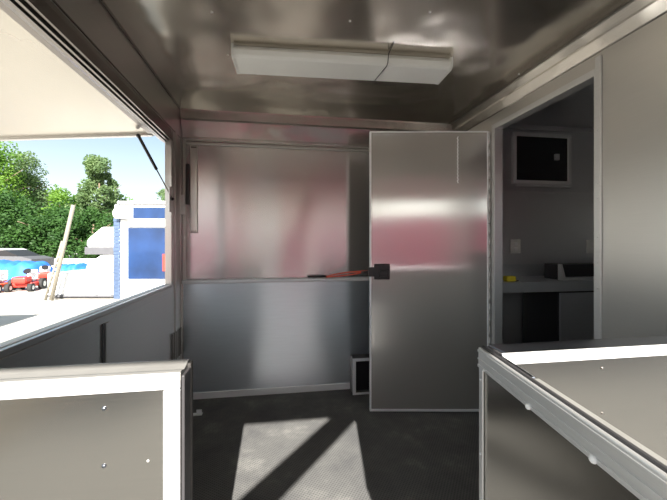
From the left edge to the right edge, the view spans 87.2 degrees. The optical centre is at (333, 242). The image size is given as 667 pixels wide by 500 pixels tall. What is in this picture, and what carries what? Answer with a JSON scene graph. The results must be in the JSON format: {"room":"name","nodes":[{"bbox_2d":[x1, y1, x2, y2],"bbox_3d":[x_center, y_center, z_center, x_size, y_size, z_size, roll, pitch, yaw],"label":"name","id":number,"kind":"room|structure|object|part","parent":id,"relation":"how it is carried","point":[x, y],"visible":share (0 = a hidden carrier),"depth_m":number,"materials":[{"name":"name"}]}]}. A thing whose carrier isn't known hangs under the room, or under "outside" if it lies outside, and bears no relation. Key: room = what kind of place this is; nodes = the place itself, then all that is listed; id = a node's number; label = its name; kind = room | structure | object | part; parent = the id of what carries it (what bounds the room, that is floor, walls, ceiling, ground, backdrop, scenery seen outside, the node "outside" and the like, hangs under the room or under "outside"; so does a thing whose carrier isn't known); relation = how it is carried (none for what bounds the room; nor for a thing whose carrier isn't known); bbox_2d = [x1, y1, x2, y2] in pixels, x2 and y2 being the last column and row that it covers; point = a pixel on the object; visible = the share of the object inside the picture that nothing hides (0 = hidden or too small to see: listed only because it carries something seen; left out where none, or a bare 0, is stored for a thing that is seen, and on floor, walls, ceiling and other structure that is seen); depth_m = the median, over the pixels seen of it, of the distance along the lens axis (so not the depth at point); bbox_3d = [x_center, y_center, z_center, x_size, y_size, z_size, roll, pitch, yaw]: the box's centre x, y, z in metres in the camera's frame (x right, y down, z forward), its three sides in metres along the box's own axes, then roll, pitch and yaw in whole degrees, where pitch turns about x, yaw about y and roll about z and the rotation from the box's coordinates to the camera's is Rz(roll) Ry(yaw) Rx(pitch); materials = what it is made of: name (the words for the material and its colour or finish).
{"room":"food trailer interior","nodes":[
{"label":"food trailer interior","id":0,"kind":"room"},
{"bbox_2d":[0,0,184,367],"bbox_3d":[-1.022,0.125,1.707,0.081,2.250,2.095,0,0,-8],"label":"wall","id":1,"kind":"structure","parent":0,"point":[146,325],"depth_m":1.72,"materials":[{"name":"metal"}]},
{"bbox_2d":[0,1,154,140],"bbox_3d":[-1.786,-0.671,1.428,1.485,0.170,1.555,0,0,-9],"label":"flap","id":2,"kind":"object","parent":1,"relation":"attached to","point":[44,96],"visible":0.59,"depth_m":1.68,"materials":[{"name":"metal"}]},
{"bbox_3d":[-1.899,-0.671,2.182,1.440,0.170,0.030,0,0,-9],"label":"edge rail","id":3,"kind":"part","parent":2,"relation":"part of","materials":[{"name":"metal"}]},
{"bbox_3d":[-0.974,0.320,1.551,0.006,0.031,1.671,0,0,-9],"label":"rail","id":4,"kind":"part","parent":1,"relation":"part of","materials":[{"name":"metal"}]},
{"bbox_2d":[0,0,172,142],"bbox_3d":[-1.012,-0.732,1.565,0.076,0.087,1.711,0,0,-9],"label":"trim","id":5,"kind":"structure","parent":1,"relation":"attached to","point":[42,16],"depth_m":1.34,"materials":[{"name":"grey metal"}]},
{"bbox_2d":[52,0,179,136],"bbox_3d":[-0.993,-0.892,1.669,0.006,0.214,1.910,0,0,-9],"label":"trim","id":6,"kind":"structure","parent":1,"relation":"attached to","point":[54,1],"depth_m":1.63,"materials":[{"name":"grey metal"}]},
{"bbox_2d":[136,134,173,211],"bbox_3d":[-1.163,-0.454,2.304,0.060,0.487,0.241,0,0,40],"label":"gas strut","id":7,"kind":"object","parent":1,"relation":"attached to","point":[170,191],"visible":1,"depth_m":2.31,"materials":[{"name":"black metal"}]},
{"bbox_3d":[-1.129,-0.391,2.341,0.108,0.189,0.009,0,0,-44],"label":"rod","id":8,"kind":"part","parent":7,"relation":"part of","materials":[{"name":"black metal"}]},
{"bbox_2d":[0,336,666,499],"bbox_3d":[0.225,0.763,0.889,2.255,0.974,0.087,0,0,-9],"label":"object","id":9,"kind":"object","parent":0,"point":[118,430],"depth_m":0.75,"materials":[{"name":"metal"}]},
{"bbox_3d":[-0.608,0.299,0.719,0.556,0.036,0.008,0,0,-9],"label":"trim","id":10,"kind":"part","parent":9,"relation":"part of","materials":[{"name":"metal"}]},
{"bbox_3d":[-0.350,0.764,0.760,0.035,0.892,0.009,0,0,-9],"label":"trim","id":11,"kind":"part","parent":9,"relation":"part of","materials":[{"name":"metal"}]},
{"bbox_2d":[477,346,666,499],"bbox_3d":[0.414,0.720,0.602,0.041,0.880,0.710,0,0,-1],"label":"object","id":12,"kind":"object","parent":9,"relation":"attached to","point":[536,442],"visible":1,"depth_m":0.67,"materials":[{"name":"metal"}]},
{"bbox_3d":[0.418,0.727,0.603,0.016,0.866,0.700,0,0,-1],"label":"panel","id":13,"kind":"part","parent":12,"relation":"part of","materials":[{"name":"metal"}]},
{"bbox_3d":[0.885,0.293,0.958,0.930,0.029,0.008,0,0,-9],"label":"trim","id":14,"kind":"part","parent":9,"relation":"part of","materials":[{"name":"metal"}]},
{"bbox_2d":[193,389,478,499],"bbox_3d":[0.081,1.220,1.866,2.270,0.060,2.060,0,0,-9],"label":"floor","id":15,"kind":"structure","parent":0,"point":[315,445],"depth_m":2.02,"materials":[{"name":"black rubber"}]},
{"bbox_2d":[193,409,202,415],"bbox_3d":[-0.955,1.175,2.421,0.092,0.029,0.036,0,0,-9],"label":"bracket","id":16,"kind":"object","parent":15,"relation":"on","point":[199,412],"visible":0.75,"depth_m":2.43,"materials":[{"name":"grey metal"}]},
{"bbox_2d":[350,354,368,394],"bbox_3d":[0.261,1.048,2.811,0.244,0.285,0.114,0,0,-9],"label":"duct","id":17,"kind":"object","parent":15,"relation":"on","point":[359,363],"visible":0.53,"depth_m":2.83,"materials":[{"name":"grey metal"}]},
{"bbox_2d":[356,361,368,389],"bbox_3d":[0.257,1.058,2.841,0.198,0.263,0.010,0,0,-9],"label":"grille","id":18,"kind":"object","parent":17,"relation":"attached to","point":[362,367],"depth_m":2.83,"materials":[{"name":"black metal"}]},
{"bbox_2d":[102,0,628,123],"bbox_3d":[0.085,-1.028,1.877,2.300,0.064,2.040,0,0,-9],"label":"ceiling","id":19,"kind":"structure","parent":0,"point":[186,44],"depth_m":1.73,"materials":[{"name":"metal"}]},
{"bbox_2d":[231,42,452,84],"bbox_3d":[0.058,-0.965,1.873,1.159,0.069,0.325,0,0,-6],"label":"light fixture","id":20,"kind":"object","parent":19,"relation":"attached to","point":[246,59],"visible":1,"depth_m":1.86,"materials":[{"name":"beige plastic"}]},
{"bbox_2d":[182,124,593,392],"bbox_3d":[1.000,0.041,3.021,4.470,2.299,0.090,0,0,-9],"label":"wall","id":21,"kind":"structure","parent":0,"point":[236,336],"depth_m":2.82,"materials":[{"name":"metal"}]},
{"bbox_2d":[193,383,349,399],"bbox_3d":[-0.480,1.165,2.757,1.246,0.050,0.013,0,0,-9],"label":"baseboard","id":22,"kind":"structure","parent":21,"relation":"attached to","point":[337,386],"depth_m":2.75,"materials":[{"name":"grey metal"}]},
{"bbox_2d":[182,277,368,283],"bbox_3d":[-0.059,0.295,2.831,2.202,0.034,0.030,0,0,-9],"label":"trim","id":23,"kind":"structure","parent":21,"relation":"attached to","point":[312,279],"depth_m":2.75,"materials":[{"name":"silver metal"}]},
{"bbox_2d":[183,139,368,279],"bbox_3d":[-0.110,-0.256,2.812,2.089,1.068,0.049,0,0,-9],"label":"hatch","id":24,"kind":"object","parent":21,"relation":"attached to","point":[260,210],"visible":0.74,"depth_m":2.76,"materials":[{"name":"metal"}]},
{"bbox_3d":[-1.102,-0.444,2.644,0.023,0.306,0.030,0,0,-9],"label":"latch handle","id":25,"kind":"part","parent":24,"relation":"part of","materials":[{"name":"black plastic"}]},
{"bbox_3d":[-1.058,-0.406,2.655,0.051,0.659,0.018,0,0,-9],"label":"latch plate","id":26,"kind":"part","parent":24,"relation":"part of","materials":[{"name":"metal"}]},
{"bbox_3d":[-0.057,0.748,2.838,2.195,0.885,0.018,0,0,-9],"label":"panel","id":27,"kind":"part","parent":21,"relation":"part of","materials":[{"name":"metal"}]},
{"bbox_2d":[180,108,452,145],"bbox_3d":[-0.058,-0.902,2.809,2.206,0.195,0.075,0,0,-9],"label":"trim","id":28,"kind":"structure","parent":21,"relation":"attached to","point":[195,123],"depth_m":2.76,"materials":[{"name":"metal"}]},
{"bbox_2d":[510,240,520,252],"bbox_3d":[1.605,0.031,3.086,0.100,0.120,0.012,0,0,-9],"label":"wall outlet","id":29,"kind":"object","parent":21,"relation":"attached to","point":[515,245],"visible":1,"depth_m":3.08,"materials":[{"name":"beige plastic"}]},
{"bbox_2d":[503,264,543,275],"bbox_3d":[2.052,0.245,3.157,1.950,0.120,0.011,0,0,-9],"label":"backsplash","id":30,"kind":"structure","parent":21,"relation":"attached to","point":[508,269],"depth_m":3.09,"materials":[{"name":"silver metal"}]},
{"bbox_2d":[511,132,571,187],"bbox_3d":[1.856,-0.736,3.107,0.580,0.478,0.049,0,0,-9],"label":"window","id":31,"kind":"structure","parent":21,"relation":"in","point":[537,159],"depth_m":3.11,"materials":[{"name":"glass"}]},
{"bbox_3d":[1.854,-0.747,3.116,0.510,0.386,0.008,0,0,-9],"label":"pane","id":32,"kind":"part","parent":31,"relation":"part of","materials":[{"name":"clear glass"}]},
{"bbox_3d":[1.858,-0.505,3.092,0.540,0.016,0.019,0,0,-9],"label":"sill","id":33,"kind":"part","parent":31,"relation":"part of","materials":[{"name":"metal"}]},
{"bbox_2d":[586,240,593,252],"bbox_3d":[2.366,0.032,3.207,0.100,0.120,0.012,0,0,-9],"label":"wall outlet","id":34,"kind":"object","parent":21,"relation":"attached to","point":[589,243],"visible":0.86,"depth_m":3.20,"materials":[{"name":"beige plastic"}]},
{"bbox_2d":[514,83,593,128],"bbox_3d":[2.294,-1.079,2.230,2.165,0.059,1.920,0,0,-9],"label":"ceiling","id":35,"kind":"structure","parent":0,"point":[576,110],"depth_m":2.84,"materials":[{"name":"grey metal"}]},
{"bbox_2d":[468,13,666,343],"bbox_3d":[1.204,0.040,2.051,0.045,2.300,1.970,0,0,-9],"label":"wall","id":36,"kind":"structure","parent":0,"point":[634,68],"depth_m":1.48,"materials":[{"name":"metal"}]},
{"bbox_2d":[368,131,490,411],"bbox_3d":[0.676,0.199,2.452,0.868,1.967,0.070,0,0,0],"label":"door","id":37,"kind":"structure","parent":36,"relation":"in","point":[429,269],"depth_m":2.45,"materials":[{"name":"metal"}]},
{"bbox_2d":[308,270,367,277],"bbox_3d":[0.041,0.234,2.649,0.560,0.082,0.085,0,0,36],"label":"strap","id":38,"kind":"object","parent":37,"relation":"attached to","point":[363,271],"visible":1,"depth_m":2.64,"materials":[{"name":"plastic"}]},
{"bbox_3d":[0.871,-0.583,2.451,0.013,0.329,0.007,0,0,0],"label":"stay chain","id":39,"kind":"part","parent":37,"relation":"part of","materials":[{"name":"silver metal"}]},
{"bbox_2d":[492,55,601,343],"bbox_3d":[1.200,0.159,2.040,0.065,2.063,0.836,0,0,-9],"label":"trim","id":40,"kind":"structure","parent":36,"relation":"attached to","point":[594,76],"depth_m":2.07,"materials":[{"name":"metal"}]},
{"bbox_2d":[451,0,666,130],"bbox_3d":[1.157,-0.946,2.008,0.060,0.108,1.900,0,0,-9],"label":"trim","id":41,"kind":"structure","parent":36,"relation":"attached to","point":[633,15],"depth_m":1.76,"materials":[{"name":"metal"}]},
{"bbox_3d":[2.282,1.220,2.228,2.190,0.060,2.060,0,0,-9],"label":"floor","id":42,"kind":"structure","parent":0,"visible":0},
{"bbox_2d":[503,264,593,292],"bbox_3d":[2.086,0.688,2.946,1.950,1.005,0.439,0,0,-9],"label":"countertop","id":43,"kind":"structure","parent":42,"relation":"on","point":[531,278],"depth_m":2.69,"materials":[{"name":"silver metal"}]},
{"bbox_2d":[503,276,518,281],"bbox_3d":[1.354,0.271,2.667,0.110,0.042,0.060,0,0,-9],"label":"tape measure","id":44,"kind":"object","parent":43,"relation":"on","point":[505,278],"visible":0.99,"depth_m":2.64,"materials":[{"name":"yellow plastic"}]},
{"bbox_2d":[544,263,593,280],"bbox_3d":[2.268,0.228,2.890,1.008,0.126,0.210,0,0,-9],"label":"griddle","id":45,"kind":"object","parent":43,"relation":"on","point":[558,271],"visible":0.53,"depth_m":2.80,"materials":[{"name":"metal"}]},
{"bbox_2d":[523,291,593,342],"bbox_3d":[2.275,0.781,2.974,1.166,0.817,0.405,0,0,-9],"label":"base cabinet","id":46,"kind":"object","parent":42,"relation":"on","point":[563,315],"visible":0.3,"depth_m":2.73,"materials":[{"name":"black metal"}]},
{"bbox_3d":[2.007,0.748,2.734,0.540,0.725,0.015,0,0,-9],"label":"door","id":47,"kind":"part","parent":46,"relation":"part of","materials":[{"name":"silver metal"}]},
{"label":"outside","id":48,"kind":"structure","parent":0,"visible":0},
{"bbox_2d":[0,253,117,342],"bbox_3d":[-2.370,1.740,14.812,180.000,0.100,150.000,0,0,-9],"label":"ground","id":49,"kind":"structure","parent":48,"point":[22,312],"depth_m":8.89,"materials":[{"name":"white concrete"}]},
{"bbox_2d":[0,270,16,292],"bbox_3d":[-11.697,1.300,12.075,0.791,0.780,1.102,0,0,-13],"label":"riding mower","id":50,"kind":"object","parent":49,"relation":"on","point":[3,273],"visible":0.59,"depth_m":12.39,"materials":[{"name":"orange paint"}]},
{"bbox_3d":[-11.750,1.168,12.311,0.360,0.396,0.360,0,0,-13],"label":"seat","id":51,"kind":"part","parent":50,"relation":"part of","materials":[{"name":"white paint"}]},
{"bbox_2d":[0,141,32,243],"bbox_3d":[-29.962,-3.595,30.222,6.312,10.576,6.079,0,0,-9],"label":"tree","id":52,"kind":"object","parent":49,"relation":"on","point":[5,177],"visible":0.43,"depth_m":30.42,"materials":[{"name":"green plant"}]},
{"bbox_2d":[3,268,46,291],"bbox_3d":[-10.940,1.300,12.476,0.791,0.780,1.102,0,0,-16],"label":"riding mower","id":53,"kind":"object","parent":49,"relation":"on","point":[28,281],"visible":0.99,"depth_m":12.24,"materials":[{"name":"red paint"}]},
{"bbox_2d":[11,276,31,283],"bbox_3d":[-10.865,1.287,12.205,0.432,0.230,0.468,0,0,-16],"label":"hood","id":54,"kind":"object","parent":53,"relation":"attached to","point":[20,279],"depth_m":12.03,"materials":[{"name":"red paint"}]},
{"bbox_3d":[-11.004,1.168,12.708,0.360,0.396,0.360,0,0,-16],"label":"seat","id":55,"kind":"part","parent":53,"relation":"part of","materials":[{"name":"white paint"}]},
{"bbox_2d":[0,260,52,281],"bbox_3d":[-13.962,1.201,15.200,2.900,0.979,1.600,0,0,0],"label":"tarp cover","id":56,"kind":"object","parent":49,"relation":"on","point":[15,268],"visible":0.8,"depth_m":14.67,"materials":[{"name":"blue plastic"}]},
{"bbox_2d":[0,248,54,265],"bbox_3d":[-18.421,1.000,20.000,3.700,1.380,1.660,0,0,0],"label":"parked car","id":57,"kind":"object","parent":49,"relation":"on","point":[12,254],"visible":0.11,"depth_m":19.60,"materials":[{"name":"metal"}]},
{"bbox_2d":[0,190,58,254],"bbox_3d":[-24.601,-1.152,26.312,6.326,5.696,6.312,0,0,-9],"label":"tree","id":58,"kind":"object","parent":49,"relation":"on","point":[8,232],"visible":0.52,"depth_m":25.56,"materials":[{"name":"green plant"}]},
{"bbox_2d":[4,150,58,216],"bbox_3d":[-30.106,-3.621,33.635,5.685,10.628,5.764,0,0,20],"label":"tree","id":59,"kind":"object","parent":49,"relation":"on","point":[31,180],"visible":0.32,"depth_m":33.73,"materials":[{"name":"green plant"}]},
{"bbox_2d":[25,185,56,213],"bbox_3d":[-30.431,-2.252,36.970,6.930,7.892,5.202,0,0,-9],"label":"tree","id":60,"kind":"object","parent":49,"relation":"on","point":[42,185],"visible":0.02,"depth_m":36.19,"materials":[{"name":"green plant"}]},
{"bbox_2d":[35,265,50,280],"bbox_3d":[-11.854,1.300,14.380,0.791,0.780,1.102,0,0,-38],"label":"riding mower","id":61,"kind":"object","parent":49,"relation":"on","point":[44,270],"visible":0.37,"depth_m":14.33,"materials":[{"name":"red paint"}]},
{"bbox_2d":[38,272,50,277],"bbox_3d":[-11.680,1.287,14.160,0.432,0.230,0.468,0,0,-38],"label":"hood","id":62,"kind":"object","parent":61,"relation":"attached to","point":[41,274],"depth_m":13.96,"materials":[{"name":"red paint"}]},
{"bbox_3d":[-12.004,1.168,14.569,0.360,0.396,0.360,0,0,-38],"label":"seat","id":63,"kind":"part","parent":61,"relation":"part of","materials":[{"name":"white paint"}]},
{"bbox_2d":[9,197,89,257],"bbox_3d":[-22.123,-0.883,27.450,5.990,5.160,5.951,0,0,-6],"label":"tree","id":64,"kind":"object","parent":49,"relation":"on","point":[37,229],"visible":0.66,"depth_m":25.91,"materials":[{"name":"green plant"}]},
{"bbox_2d":[38,184,79,249],"bbox_3d":[-24.524,-1.817,30.782,4.512,7.023,4.344,0,0,-9],"label":"tree","id":65,"kind":"object","parent":49,"relation":"on","point":[52,195],"visible":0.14,"depth_m":30.22,"materials":[{"name":"green plant"}]},
{"bbox_2d":[44,205,75,299],"bbox_3d":[-7.970,0.276,10.200,0.892,2.792,0.110,0,0,0],"label":"pole","id":66,"kind":"object","parent":49,"relation":"on","point":[61,251],"visible":1,"depth_m":10.16,"materials":[{"name":"white paint"}]},
{"bbox_3d":[-8.142,0.802,10.190,0.548,1.735,0.070,0,0,-2],"label":"rail","id":67,"kind":"part","parent":66,"relation":"part of","materials":[{"name":"beige wood"}]},
{"bbox_2d":[51,263,87,272],"bbox_3d":[-11.789,1.296,15.900,1.300,0.788,1.400,0,0,0],"label":"tarp cover","id":68,"kind":"object","parent":49,"relation":"on","point":[65,267],"visible":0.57,"depth_m":15.52,"materials":[{"name":"blue plastic"}]},
{"bbox_2d":[52,258,95,266],"bbox_3d":[-22.311,1.380,24.150,15.000,0.620,0.300,0,0,0],"label":"wall","id":69,"kind":"structure","parent":49,"relation":"on","point":[65,260],"depth_m":24.00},
{"bbox_2d":[39,206,114,257],"bbox_3d":[-18.808,-0.619,27.797,5.487,4.632,6.050,0,0,14],"label":"tree","id":70,"kind":"object","parent":49,"relation":"on","point":[95,221],"visible":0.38,"depth_m":26.81,"materials":[{"name":"green plant"}]},
{"bbox_2d":[47,269,113,296],"bbox_3d":[-7.662,1.299,11.383,2.009,0.781,1.635,0,0,0],"label":"trailer","id":71,"kind":"object","parent":49,"relation":"on","point":[74,283],"visible":0.68,"depth_m":10.60,"materials":[{"name":"white paint"}]},
{"bbox_2d":[84,254,113,271],"bbox_3d":[-7.102,0.618,11.310,0.908,0.541,1.460,0,0,0],"label":"cap","id":72,"kind":"object","parent":71,"relation":"on","point":[103,263],"visible":0.48,"depth_m":10.62,"materials":[{"name":"white paint"}]},
{"bbox_2d":[85,227,114,253],"bbox_3d":[-7.087,-0.070,11.310,0.878,0.831,1.460,0,0,0],"label":"cap","id":73,"kind":"object","parent":71,"relation":"on","point":[101,242],"visible":0.45,"depth_m":10.62,"materials":[{"name":"white paint"}]},
{"bbox_2d":[63,154,120,235],"bbox_3d":[-20.534,-2.961,30.005,4.463,9.309,4.383,0,0,-30],"label":"tree","id":74,"kind":"object","parent":49,"relation":"on","point":[97,168],"visible":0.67,"depth_m":29.33,"materials":[{"name":"green plant"}]},
{"bbox_2d":[100,192,132,208],"bbox_3d":[-21.303,-1.641,33.024,5.003,6.671,4.808,0,0,30],"label":"tree","id":75,"kind":"object","parent":49,"relation":"on","point":[121,195],"visible":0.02,"depth_m":33.08,"materials":[{"name":"green plant"}]},
{"bbox_2d":[113,201,164,299],"bbox_3d":[-4.256,0.331,10.976,2.300,2.718,5.248,0,0,0],"label":"building","id":76,"kind":"structure","parent":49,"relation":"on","point":[139,228],"depth_m":8.59,"materials":[{"name":"white paint"}]},
{"bbox_3d":[-5.315,0.381,8.588,0.147,1.978,0.061,0,0,0],"label":"corner plate","id":77,"kind":"part","parent":76,"relation":"part of","materials":[{"name":"blue metal"}]},
{"bbox_2d":[113,208,129,218],"bbox_3d":[-5.135,-0.713,8.480,0.270,0.260,0.256,0,0,0],"label":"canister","id":78,"kind":"object","parent":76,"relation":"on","point":[118,213],"depth_m":8.39,"materials":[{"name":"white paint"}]},
{"bbox_3d":[-4.164,0.412,8.595,2.116,1.955,0.049,0,0,0],"label":"door frame","id":79,"kind":"part","parent":76,"relation":"part of","materials":[{"name":"white paint"}]},
{"bbox_3d":[-4.128,0.258,8.607,1.844,1.253,0.025,0,0,0],"label":"door panel","id":80,"kind":"part","parent":76,"relation":"part of","materials":[{"name":"blue metal"}]},
{"bbox_3d":[-4.066,-0.737,8.607,1.721,0.270,0.025,0,0,0],"label":"panel","id":81,"kind":"part","parent":76,"relation":"part of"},
{"bbox_2d":[156,188,164,200],"bbox_3d":[-14.009,-2.188,32.056,4.688,7.763,4.450,0,0,-9],"label":"tree","id":82,"kind":"object","parent":49,"relation":"on","point":[161,193],"visible":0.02,"depth_m":30.87,"materials":[{"name":"green plant"}]}
]}

